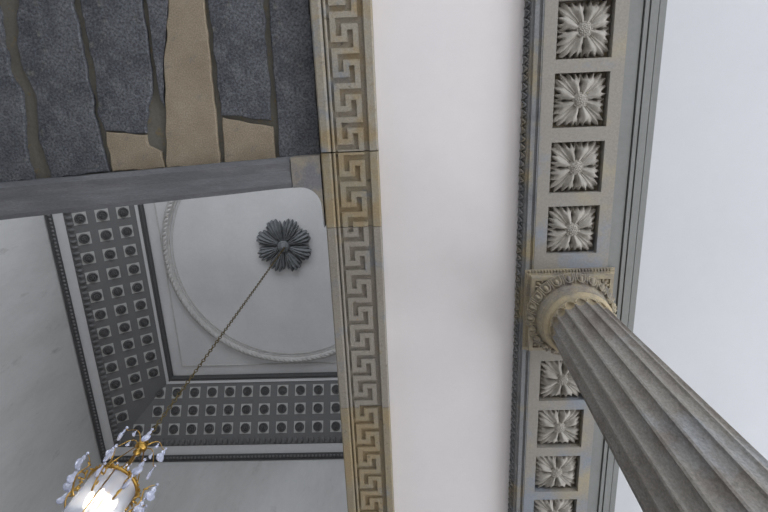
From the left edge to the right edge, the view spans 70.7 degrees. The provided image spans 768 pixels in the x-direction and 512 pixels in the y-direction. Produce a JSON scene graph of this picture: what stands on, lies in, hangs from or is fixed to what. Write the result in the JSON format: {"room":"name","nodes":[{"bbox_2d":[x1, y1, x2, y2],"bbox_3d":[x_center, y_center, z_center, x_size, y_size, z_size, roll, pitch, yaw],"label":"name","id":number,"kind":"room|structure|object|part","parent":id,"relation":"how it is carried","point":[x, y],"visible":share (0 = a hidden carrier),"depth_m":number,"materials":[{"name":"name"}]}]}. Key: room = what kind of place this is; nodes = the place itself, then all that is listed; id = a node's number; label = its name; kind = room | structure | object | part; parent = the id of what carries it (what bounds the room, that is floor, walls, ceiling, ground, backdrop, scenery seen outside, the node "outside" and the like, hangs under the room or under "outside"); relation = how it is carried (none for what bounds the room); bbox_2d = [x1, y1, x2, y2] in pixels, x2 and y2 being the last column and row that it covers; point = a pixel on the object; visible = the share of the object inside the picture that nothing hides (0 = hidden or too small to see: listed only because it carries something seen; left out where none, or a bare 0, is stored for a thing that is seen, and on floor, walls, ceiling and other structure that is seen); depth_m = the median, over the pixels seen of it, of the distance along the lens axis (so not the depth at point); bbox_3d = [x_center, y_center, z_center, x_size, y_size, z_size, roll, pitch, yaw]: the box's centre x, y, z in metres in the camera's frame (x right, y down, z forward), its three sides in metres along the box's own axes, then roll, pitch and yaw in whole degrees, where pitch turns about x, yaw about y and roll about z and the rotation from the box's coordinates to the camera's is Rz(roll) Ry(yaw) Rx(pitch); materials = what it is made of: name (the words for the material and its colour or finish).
{"room":"historic interior","nodes":[
{"label":"historic interior","id":0,"kind":"room"},
{"bbox_2d":[0,215,100,511],"bbox_3d":[-6.537,-0.500,4.753,0.300,12.200,13.320,-2,-73,2],"label":"wall","id":1,"kind":"structure","parent":0,"point":[46,424],"depth_m":9.53,"materials":[{"name":"paint"}]},
{"bbox_2d":[0,0,321,178],"bbox_3d":[-3.582,-3.845,3.939,5.877,0.295,6.700,-2,-73,2],"label":"ceiling","id":2,"kind":"structure","parent":0,"point":[156,124],"depth_m":4.53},
{"bbox_2d":[0,6,35,181],"bbox_3d":[-3.497,-1.550,4.476,0.949,0.039,2.025,-2,-73,2],"label":"rough stone","id":3,"kind":"object","parent":2,"relation":"attached to","point":[15,163],"visible":0.87,"depth_m":4.59,"materials":[{"name":"grey stone"}]},
{"bbox_2d":[16,0,110,177],"bbox_3d":[-2.693,-1.608,4.434,0.560,0.039,1.963,-2,-73,2],"label":"rough stone","id":4,"kind":"object","parent":2,"relation":"attached to","point":[50,44],"visible":0.96,"depth_m":4.48,"materials":[{"name":"grey stone"}]},
{"bbox_2d":[80,0,153,133],"bbox_3d":[-2.159,-1.796,4.360,0.541,0.039,1.592,-2,-73,2],"label":"rough stone","id":5,"kind":"object","parent":2,"relation":"attached to","point":[117,32],"visible":1,"depth_m":4.41,"materials":[{"name":"grey stone"}]},
{"bbox_2d":[106,132,165,171],"bbox_3d":[-2.126,-0.900,4.639,0.468,0.039,0.336,-2,-73,2],"label":"rough stone","id":6,"kind":"object","parent":2,"relation":"attached to","point":[128,151],"visible":0.98,"depth_m":4.63,"materials":[{"name":"beige stone"}]},
{"bbox_2d":[146,0,168,107],"bbox_3d":[-1.785,-1.905,4.315,0.201,0.039,1.392,-2,-73,2],"label":"rough stone","id":7,"kind":"object","parent":2,"relation":"attached to","point":[158,10],"visible":1,"depth_m":4.34,"materials":[{"name":"grey stone"}]},
{"bbox_2d":[0,154,325,226],"bbox_3d":[-3.529,-0.472,4.903,6.044,0.440,0.613,-2,-73,2],"label":"stone lintel","id":8,"kind":"object","parent":2,"relation":"attached to","point":[42,196],"visible":0.81,"depth_m":4.60,"materials":[{"name":"grey stone"}]},
{"bbox_2d":[164,0,220,167],"bbox_3d":[-1.652,-1.669,4.385,0.512,0.039,1.891,-2,-73,2],"label":"rough stone","id":9,"kind":"object","parent":2,"relation":"attached to","point":[192,138],"visible":0.92,"depth_m":4.46,"materials":[{"name":"beige stone"}]},
{"bbox_2d":[208,0,271,119],"bbox_3d":[-1.158,-1.858,4.311,0.467,0.039,1.532,-2,-73,2],"label":"rough stone","id":10,"kind":"object","parent":2,"relation":"attached to","point":[238,26],"visible":1,"depth_m":4.37,"materials":[{"name":"grey stone"}]},
{"bbox_2d":[222,117,275,161],"bbox_3d":[-1.148,-0.986,4.583,0.445,0.039,0.376,-2,-73,2],"label":"rough stone","id":11,"kind":"object","parent":2,"relation":"attached to","point":[243,141],"visible":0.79,"depth_m":4.57,"materials":[{"name":"beige stone"}]},
{"bbox_2d":[269,0,320,156],"bbox_3d":[-0.746,-1.710,4.345,0.361,0.039,1.858,-2,-73,2],"label":"rough stone","id":12,"kind":"object","parent":2,"relation":"attached to","point":[290,20],"visible":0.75,"depth_m":4.41,"materials":[{"name":"grey stone"}]},
{"bbox_2d":[101,459,347,511],"bbox_3d":[0.462,5.787,6.507,13.750,12.200,0.300,-2,-73,2],"label":"wall","id":13,"kind":"structure","parent":0,"point":[293,485],"depth_m":10.59,"materials":[{"name":"paint"}]},
{"bbox_2d":[143,187,336,375],"bbox_3d":[-2.049,-0.191,11.057,5.590,0.100,5.880,-2,-73,2],"label":"ceiling","id":14,"kind":"structure","parent":0,"point":[216,249],"depth_m":11.27,"materials":[{"name":"paint"}]},
{"bbox_2d":[44,204,173,461],"bbox_3d":[-5.487,0.095,10.687,1.439,1.162,8.608,-2,-73,2],"label":"ceiling molding","id":15,"kind":"structure","parent":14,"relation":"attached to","point":[103,258],"depth_m":10.96,"materials":[{"name":"grey paint"}]},
{"bbox_3d":[-6.101,0.264,10.229,0.144,0.136,8.608,-2,-73,2],"label":"moulding","id":16,"kind":"part","parent":15,"relation":"part of","materials":[{"name":"black paint"}]},
{"bbox_3d":[-5.751,-0.710,10.244,0.236,0.014,0.236,-14,-69,-33],"label":"coffer panel","id":17,"kind":"part","parent":15,"relation":"part of","materials":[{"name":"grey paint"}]},
{"bbox_3d":[-5.734,-0.335,10.360,0.236,0.014,0.236,-14,-69,-33],"label":"coffer panel","id":18,"kind":"part","parent":15,"relation":"part of","materials":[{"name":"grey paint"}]},
{"bbox_3d":[-5.718,0.040,10.477,0.236,0.014,0.236,-14,-69,-33],"label":"coffer panel","id":19,"kind":"part","parent":15,"relation":"part of","materials":[{"name":"grey paint"}]},
{"bbox_3d":[-5.856,0.197,10.397,0.142,0.136,8.098,-2,-73,2],"label":"egg moulding","id":20,"kind":"part","parent":15,"relation":"part of","materials":[{"name":"grey paint"}]},
{"bbox_3d":[-5.702,0.415,10.593,0.236,0.014,0.236,-14,-69,-33],"label":"coffer panel","id":21,"kind":"part","parent":15,"relation":"part of","materials":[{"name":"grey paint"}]},
{"bbox_3d":[-5.686,0.790,10.710,0.236,0.014,0.236,-14,-69,-33],"label":"coffer panel","id":22,"kind":"part","parent":15,"relation":"part of","materials":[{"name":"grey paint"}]},
{"bbox_3d":[-5.669,1.165,10.826,0.236,0.014,0.236,-14,-69,-33],"label":"coffer panel","id":23,"kind":"part","parent":15,"relation":"part of","materials":[{"name":"grey paint"}]},
{"bbox_3d":[-5.439,-0.788,10.451,0.236,0.014,0.236,-14,-69,-33],"label":"coffer panel","id":24,"kind":"part","parent":15,"relation":"part of","materials":[{"name":"grey paint"}]},
{"bbox_3d":[-5.653,1.540,10.943,0.236,0.014,0.236,-14,-69,-33],"label":"coffer panel","id":25,"kind":"part","parent":15,"relation":"part of","materials":[{"name":"grey paint"}]},
{"bbox_3d":[-5.423,-0.413,10.568,0.236,0.014,0.236,-14,-69,-33],"label":"coffer panel","id":26,"kind":"part","parent":15,"relation":"part of","materials":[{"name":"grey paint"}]},
{"bbox_3d":[-5.636,1.915,11.059,0.236,0.014,0.236,-14,-69,-33],"label":"coffer panel","id":27,"kind":"part","parent":15,"relation":"part of","materials":[{"name":"grey paint"}]},
{"bbox_3d":[-5.406,-0.038,10.684,0.236,0.014,0.236,-14,-69,-33],"label":"coffer panel","id":28,"kind":"part","parent":15,"relation":"part of","materials":[{"name":"grey paint"}]},
{"bbox_3d":[-5.620,2.290,11.176,0.236,0.014,0.236,-14,-69,-33],"label":"coffer panel","id":29,"kind":"part","parent":15,"relation":"part of","materials":[{"name":"grey paint"}]},
{"bbox_3d":[-5.390,0.337,10.801,0.236,0.014,0.236,-14,-69,-33],"label":"coffer panel","id":30,"kind":"part","parent":15,"relation":"part of","materials":[{"name":"grey paint"}]},
{"bbox_3d":[-5.604,2.665,11.292,0.236,0.014,0.236,-14,-69,-33],"label":"coffer panel","id":31,"kind":"part","parent":15,"relation":"part of","materials":[{"name":"grey paint"}]},
{"bbox_3d":[-5.373,0.712,10.917,0.236,0.014,0.236,-14,-69,-33],"label":"coffer panel","id":32,"kind":"part","parent":15,"relation":"part of","materials":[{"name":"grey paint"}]},
{"bbox_3d":[-5.587,3.040,11.409,0.236,0.014,0.236,-14,-69,-33],"label":"coffer panel","id":33,"kind":"part","parent":15,"relation":"part of","materials":[{"name":"grey paint"}]},
{"bbox_3d":[-5.357,1.087,11.034,0.236,0.014,0.236,-14,-69,-33],"label":"coffer panel","id":34,"kind":"part","parent":15,"relation":"part of","materials":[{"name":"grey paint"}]},
{"bbox_3d":[-5.571,3.415,11.525,0.236,0.014,0.236,-14,-69,-33],"label":"coffer panel","id":35,"kind":"part","parent":15,"relation":"part of","materials":[{"name":"grey paint"}]},
{"bbox_3d":[-5.132,-0.864,10.655,0.236,0.014,0.236,-14,-69,-33],"label":"coffer panel","id":36,"kind":"part","parent":15,"relation":"part of","materials":[{"name":"grey paint"}]},
{"bbox_3d":[-5.341,1.462,11.150,0.236,0.014,0.236,-14,-69,-33],"label":"coffer panel","id":37,"kind":"part","parent":15,"relation":"part of","materials":[{"name":"grey paint"}]},
{"bbox_3d":[-5.116,-0.489,10.772,0.236,0.014,0.236,-14,-69,-33],"label":"coffer panel","id":38,"kind":"part","parent":15,"relation":"part of","materials":[{"name":"grey paint"}]},
{"bbox_3d":[-5.324,1.837,11.267,0.236,0.014,0.236,-14,-69,-33],"label":"coffer panel","id":39,"kind":"part","parent":15,"relation":"part of","materials":[{"name":"grey paint"}]},
{"bbox_3d":[-5.100,-0.114,10.888,0.236,0.014,0.236,-14,-69,-33],"label":"coffer panel","id":40,"kind":"part","parent":15,"relation":"part of","materials":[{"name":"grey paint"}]},
{"bbox_3d":[-5.308,2.212,11.383,0.236,0.014,0.236,-14,-69,-33],"label":"coffer panel","id":41,"kind":"part","parent":15,"relation":"part of","materials":[{"name":"grey paint"}]},
{"bbox_3d":[-5.083,0.261,11.005,0.236,0.014,0.236,-14,-69,-33],"label":"coffer panel","id":42,"kind":"part","parent":15,"relation":"part of","materials":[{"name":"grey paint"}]},
{"bbox_3d":[-5.292,2.587,11.500,0.236,0.014,0.236,-14,-69,-33],"label":"coffer panel","id":43,"kind":"part","parent":15,"relation":"part of","materials":[{"name":"grey paint"}]},
{"bbox_3d":[-5.067,0.636,11.121,0.236,0.014,0.236,-14,-69,-33],"label":"coffer panel","id":44,"kind":"part","parent":15,"relation":"part of","materials":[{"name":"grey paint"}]},
{"bbox_3d":[-5.275,2.962,11.616,0.236,0.014,0.236,-14,-69,-33],"label":"coffer panel","id":45,"kind":"part","parent":15,"relation":"part of","materials":[{"name":"grey paint"}]},
{"bbox_3d":[-5.051,1.010,11.238,0.236,0.014,0.236,-14,-69,-33],"label":"coffer panel","id":46,"kind":"part","parent":15,"relation":"part of","materials":[{"name":"grey paint"}]},
{"bbox_3d":[-5.034,1.385,11.354,0.236,0.014,0.236,-14,-69,-33],"label":"coffer panel","id":47,"kind":"part","parent":15,"relation":"part of","materials":[{"name":"grey paint"}]},
{"bbox_3d":[-5.018,1.760,11.470,0.236,0.014,0.236,-14,-69,-33],"label":"coffer panel","id":48,"kind":"part","parent":15,"relation":"part of","materials":[{"name":"grey paint"}]},
{"bbox_3d":[-5.002,2.135,11.587,0.236,0.014,0.236,-14,-69,-33],"label":"coffer panel","id":49,"kind":"part","parent":15,"relation":"part of","materials":[{"name":"grey paint"}]},
{"bbox_3d":[-4.985,2.510,11.704,0.236,0.014,0.236,-14,-69,-33],"label":"coffer panel","id":50,"kind":"part","parent":15,"relation":"part of","materials":[{"name":"grey paint"}]},
{"bbox_3d":[-4.817,-0.079,11.089,0.122,0.113,5.934,-2,-73,2],"label":"moulding","id":51,"kind":"part","parent":15,"relation":"part of","materials":[{"name":"black paint"}]},
{"bbox_2d":[101,372,343,462],"bbox_3d":[-1.914,3.419,11.618,8.177,1.166,1.526,-2,-73,2],"label":"ceiling molding","id":52,"kind":"structure","parent":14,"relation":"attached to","point":[271,416],"depth_m":11.62,"materials":[{"name":"grey paint"}]},
{"bbox_3d":[-5.284,3.743,11.661,0.236,0.014,0.236,-2,-108,2],"label":"coffer panel","id":53,"kind":"part","parent":52,"relation":"part of","materials":[{"name":"grey paint"}]},
{"bbox_3d":[-4.896,3.731,11.646,0.236,0.014,0.236,-2,-108,2],"label":"coffer panel","id":54,"kind":"part","parent":52,"relation":"part of","materials":[{"name":"grey paint"}]},
{"bbox_3d":[-4.903,3.370,11.762,0.236,0.014,0.236,-2,-108,2],"label":"coffer panel","id":55,"kind":"part","parent":52,"relation":"part of","materials":[{"name":"grey paint"}]},
{"bbox_3d":[-4.910,3.007,11.879,0.236,0.014,0.236,-2,-108,2],"label":"coffer panel","id":56,"kind":"part","parent":52,"relation":"part of","materials":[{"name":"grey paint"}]},
{"bbox_3d":[-4.509,3.718,11.630,0.236,0.014,0.236,-2,-108,2],"label":"coffer panel","id":57,"kind":"part","parent":52,"relation":"part of","materials":[{"name":"grey paint"}]},
{"bbox_3d":[-4.515,3.358,11.747,0.236,0.014,0.236,-2,-108,2],"label":"coffer panel","id":58,"kind":"part","parent":52,"relation":"part of","materials":[{"name":"grey paint"}]},
{"bbox_3d":[-4.522,2.995,11.864,0.236,0.014,0.236,-2,-108,2],"label":"coffer panel","id":59,"kind":"part","parent":52,"relation":"part of","materials":[{"name":"grey paint"}]},
{"bbox_3d":[-4.121,3.706,11.615,0.236,0.014,0.236,-2,-108,2],"label":"coffer panel","id":60,"kind":"part","parent":52,"relation":"part of","materials":[{"name":"grey paint"}]},
{"bbox_3d":[-4.128,3.346,11.731,0.236,0.014,0.236,-2,-108,2],"label":"coffer panel","id":61,"kind":"part","parent":52,"relation":"part of","materials":[{"name":"grey paint"}]},
{"bbox_3d":[-4.135,2.982,11.849,0.236,0.014,0.236,-2,-108,2],"label":"coffer panel","id":62,"kind":"part","parent":52,"relation":"part of","materials":[{"name":"grey paint"}]},
{"bbox_3d":[-3.733,3.694,11.600,0.236,0.014,0.236,-2,-108,2],"label":"coffer panel","id":63,"kind":"part","parent":52,"relation":"part of","materials":[{"name":"grey paint"}]},
{"bbox_3d":[-3.740,3.334,11.716,0.236,0.014,0.236,-2,-108,2],"label":"coffer panel","id":64,"kind":"part","parent":52,"relation":"part of","materials":[{"name":"grey paint"}]},
{"bbox_3d":[-3.747,2.970,11.834,0.236,0.014,0.236,-2,-108,2],"label":"coffer panel","id":65,"kind":"part","parent":52,"relation":"part of","materials":[{"name":"grey paint"}]},
{"bbox_3d":[-1.902,4.185,11.327,8.177,0.137,0.148,-2,-73,2],"label":"moulding","id":66,"kind":"part","parent":52,"relation":"part of","materials":[{"name":"black paint"}]},
{"bbox_3d":[-3.346,3.682,11.585,0.236,0.014,0.236,-2,-108,2],"label":"coffer panel","id":67,"kind":"part","parent":52,"relation":"part of","materials":[{"name":"grey paint"}]},
{"bbox_3d":[-3.353,3.322,11.701,0.236,0.014,0.236,-2,-108,2],"label":"coffer panel","id":68,"kind":"part","parent":52,"relation":"part of","materials":[{"name":"grey paint"}]},
{"bbox_3d":[-1.907,3.884,11.431,7.692,0.137,0.145,-2,-73,2],"label":"egg moulding","id":69,"kind":"part","parent":52,"relation":"part of","materials":[{"name":"grey paint"}]},
{"bbox_3d":[-3.360,2.958,11.818,0.236,0.014,0.236,-2,-108,2],"label":"coffer panel","id":70,"kind":"part","parent":52,"relation":"part of","materials":[{"name":"grey paint"}]},
{"bbox_3d":[-2.958,3.670,11.569,0.236,0.014,0.236,-2,-108,2],"label":"coffer panel","id":71,"kind":"part","parent":52,"relation":"part of","materials":[{"name":"grey paint"}]},
{"bbox_3d":[-2.965,3.309,11.686,0.236,0.014,0.236,-2,-108,2],"label":"coffer panel","id":72,"kind":"part","parent":52,"relation":"part of","materials":[{"name":"grey paint"}]},
{"bbox_3d":[-2.972,2.946,11.803,0.236,0.014,0.236,-2,-108,2],"label":"coffer panel","id":73,"kind":"part","parent":52,"relation":"part of","materials":[{"name":"grey paint"}]},
{"bbox_3d":[-1.931,2.616,11.844,5.636,0.114,0.127,-2,-73,2],"label":"moulding","id":74,"kind":"part","parent":52,"relation":"part of","materials":[{"name":"black paint"}]},
{"bbox_3d":[-2.571,3.658,11.554,0.236,0.014,0.236,-2,-108,2],"label":"coffer panel","id":75,"kind":"part","parent":52,"relation":"part of","materials":[{"name":"grey paint"}]},
{"bbox_3d":[-2.578,3.297,11.670,0.236,0.014,0.236,-2,-108,2],"label":"coffer panel","id":76,"kind":"part","parent":52,"relation":"part of","materials":[{"name":"grey paint"}]},
{"bbox_3d":[-2.584,2.934,11.788,0.236,0.014,0.236,-2,-108,2],"label":"coffer panel","id":77,"kind":"part","parent":52,"relation":"part of","materials":[{"name":"grey paint"}]},
{"bbox_3d":[-2.183,3.646,11.539,0.236,0.014,0.236,-2,-108,2],"label":"coffer panel","id":78,"kind":"part","parent":52,"relation":"part of","materials":[{"name":"grey paint"}]},
{"bbox_3d":[-2.190,3.285,11.655,0.236,0.014,0.236,-2,-108,2],"label":"coffer panel","id":79,"kind":"part","parent":52,"relation":"part of","materials":[{"name":"grey paint"}]},
{"bbox_3d":[-2.197,2.922,11.773,0.236,0.014,0.236,-2,-108,2],"label":"coffer panel","id":80,"kind":"part","parent":52,"relation":"part of","materials":[{"name":"grey paint"}]},
{"bbox_3d":[-1.796,3.633,11.524,0.236,0.014,0.236,-2,-108,2],"label":"coffer panel","id":81,"kind":"part","parent":52,"relation":"part of","materials":[{"name":"grey paint"}]},
{"bbox_3d":[-1.803,3.273,11.640,0.236,0.014,0.236,-2,-108,2],"label":"coffer panel","id":82,"kind":"part","parent":52,"relation":"part of","materials":[{"name":"grey paint"}]},
{"bbox_3d":[-1.810,2.909,11.757,0.236,0.014,0.236,-2,-108,2],"label":"coffer panel","id":83,"kind":"part","parent":52,"relation":"part of","materials":[{"name":"grey paint"}]},
{"bbox_3d":[-1.409,3.621,11.508,0.236,0.014,0.236,-2,-108,2],"label":"coffer panel","id":84,"kind":"part","parent":52,"relation":"part of","materials":[{"name":"grey paint"}]},
{"bbox_3d":[-1.415,3.261,11.625,0.236,0.014,0.236,-2,-108,2],"label":"coffer panel","id":85,"kind":"part","parent":52,"relation":"part of","materials":[{"name":"grey paint"}]},
{"bbox_3d":[-1.422,2.897,11.742,0.236,0.014,0.236,-2,-108,2],"label":"coffer panel","id":86,"kind":"part","parent":52,"relation":"part of","materials":[{"name":"grey paint"}]},
{"bbox_3d":[-1.028,3.249,11.610,0.236,0.014,0.236,-2,-108,2],"label":"coffer panel","id":87,"kind":"part","parent":52,"relation":"part of","materials":[{"name":"grey paint"}]},
{"bbox_3d":[-1.021,3.609,11.493,0.236,0.014,0.236,-2,-108,2],"label":"coffer panel","id":88,"kind":"part","parent":52,"relation":"part of","materials":[{"name":"grey paint"}]},
{"bbox_2d":[154,203,335,366],"bbox_3d":[-2.051,-0.175,11.005,4.990,0.028,5.280,-2,-73,2],"label":"frame","id":89,"kind":"object","parent":14,"relation":"attached to","point":[182,365],"visible":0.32,"depth_m":11.76,"materials":[{"name":"white paint"}]},
{"bbox_2d":[161,200,335,362],"bbox_3d":[-2.052,-0.046,10.996,4.980,0.122,4.980,-2,-73,2],"label":"ring","id":90,"kind":"object","parent":14,"relation":"attached to","point":[170,206],"visible":0.37,"depth_m":11.48,"materials":[{"name":"white paint"}]},
{"bbox_2d":[256,218,311,271],"bbox_3d":[-2.021,-0.196,10.892,1.091,0.210,1.091,-2,-73,2],"label":"rosette","id":91,"kind":"object","parent":14,"relation":"attached to","point":[276,237],"visible":0.94,"depth_m":10.87,"materials":[{"name":"stone"}]},
{"bbox_2d":[56,247,284,511],"bbox_3d":[-2.079,0.933,7.232,0.662,7.415,0.662,31,-74,-8],"label":"chandelier","id":92,"kind":"object","parent":91,"relation":"hanging from","point":[109,487],"visible":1,"depth_m":4.18,"materials":[{"name":"gold metal"}]},
{"bbox_3d":[-2.183,1.664,4.513,0.034,0.483,0.155,-2,-73,2],"label":"rod","id":93,"kind":"part","parent":92,"relation":"part of","materials":[{"name":"gold metal"}]},
{"bbox_3d":[-2.167,1.857,4.269,0.140,0.900,0.140,-2,-73,2],"label":"stem","id":94,"kind":"part","parent":92,"relation":"part of","materials":[{"name":"gold metal"}]},
{"bbox_3d":[-2.062,0.746,7.831,0.035,6.161,0.035,-26,-75,9],"label":"chain","id":95,"kind":"part","parent":92,"relation":"part of","materials":[{"name":"gold metal"}]},
{"bbox_2d":[372,0,524,511],"bbox_3d":[0.557,-0.807,4.746,1.183,0.330,13.320,-2,-73,2],"label":"ceiling","id":96,"kind":"structure","parent":0,"point":[448,73],"depth_m":4.77,"materials":[{"name":"paint"}]},
{"bbox_2d":[614,0,767,511],"bbox_3d":[4.466,-0.921,4.564,4.579,0.390,13.320,-2,-73,2],"label":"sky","id":97,"kind":"structure","parent":0,"point":[701,308],"depth_m":4.59,"materials":[{"name":"paint"}]},
{"bbox_3d":[0.005,1.135,-1.428,13.750,0.200,13.920,-2,-73,2],"label":"floor","id":98,"kind":"structure","parent":0,"visible":0},
{"bbox_2d":[522,267,767,511],"bbox_3d":[1.529,1.356,1.897,1.040,6.100,1.040,-2,-73,2],"label":"fluted column","id":99,"kind":"structure","parent":98,"relation":"on","point":[673,450],"depth_m":2.97,"materials":[{"name":"stone"}]},
{"bbox_2d":[508,0,666,511],"bbox_3d":[1.657,-0.821,4.636,1.044,0.450,13.320,-2,-73,2],"label":"entablature","id":100,"kind":"object","parent":99,"relation":"on","point":[591,72],"visible":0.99,"depth_m":4.51,"materials":[{"name":"stone"}]},
{"bbox_3d":[1.210,-0.807,4.656,0.125,0.446,13.320,-2,-73,2],"label":"moulding","id":101,"kind":"part","parent":100,"relation":"part of","materials":[{"name":"grey stone"}]},
{"bbox_3d":[-0.184,-6.367,-0.225,13.750,6.550,0.300,-2,-73,2],"label":"wall","id":102,"kind":"structure","parent":0,"visible":0},
{"bbox_2d":[309,0,394,511],"bbox_3d":[-0.274,-0.756,4.701,0.475,0.474,13.320,-2,-73,2],"label":"frieze","id":103,"kind":"object","parent":102,"relation":"attached to","point":[342,30],"visible":0.99,"depth_m":4.68,"materials":[{"name":"stone"}]}
]}

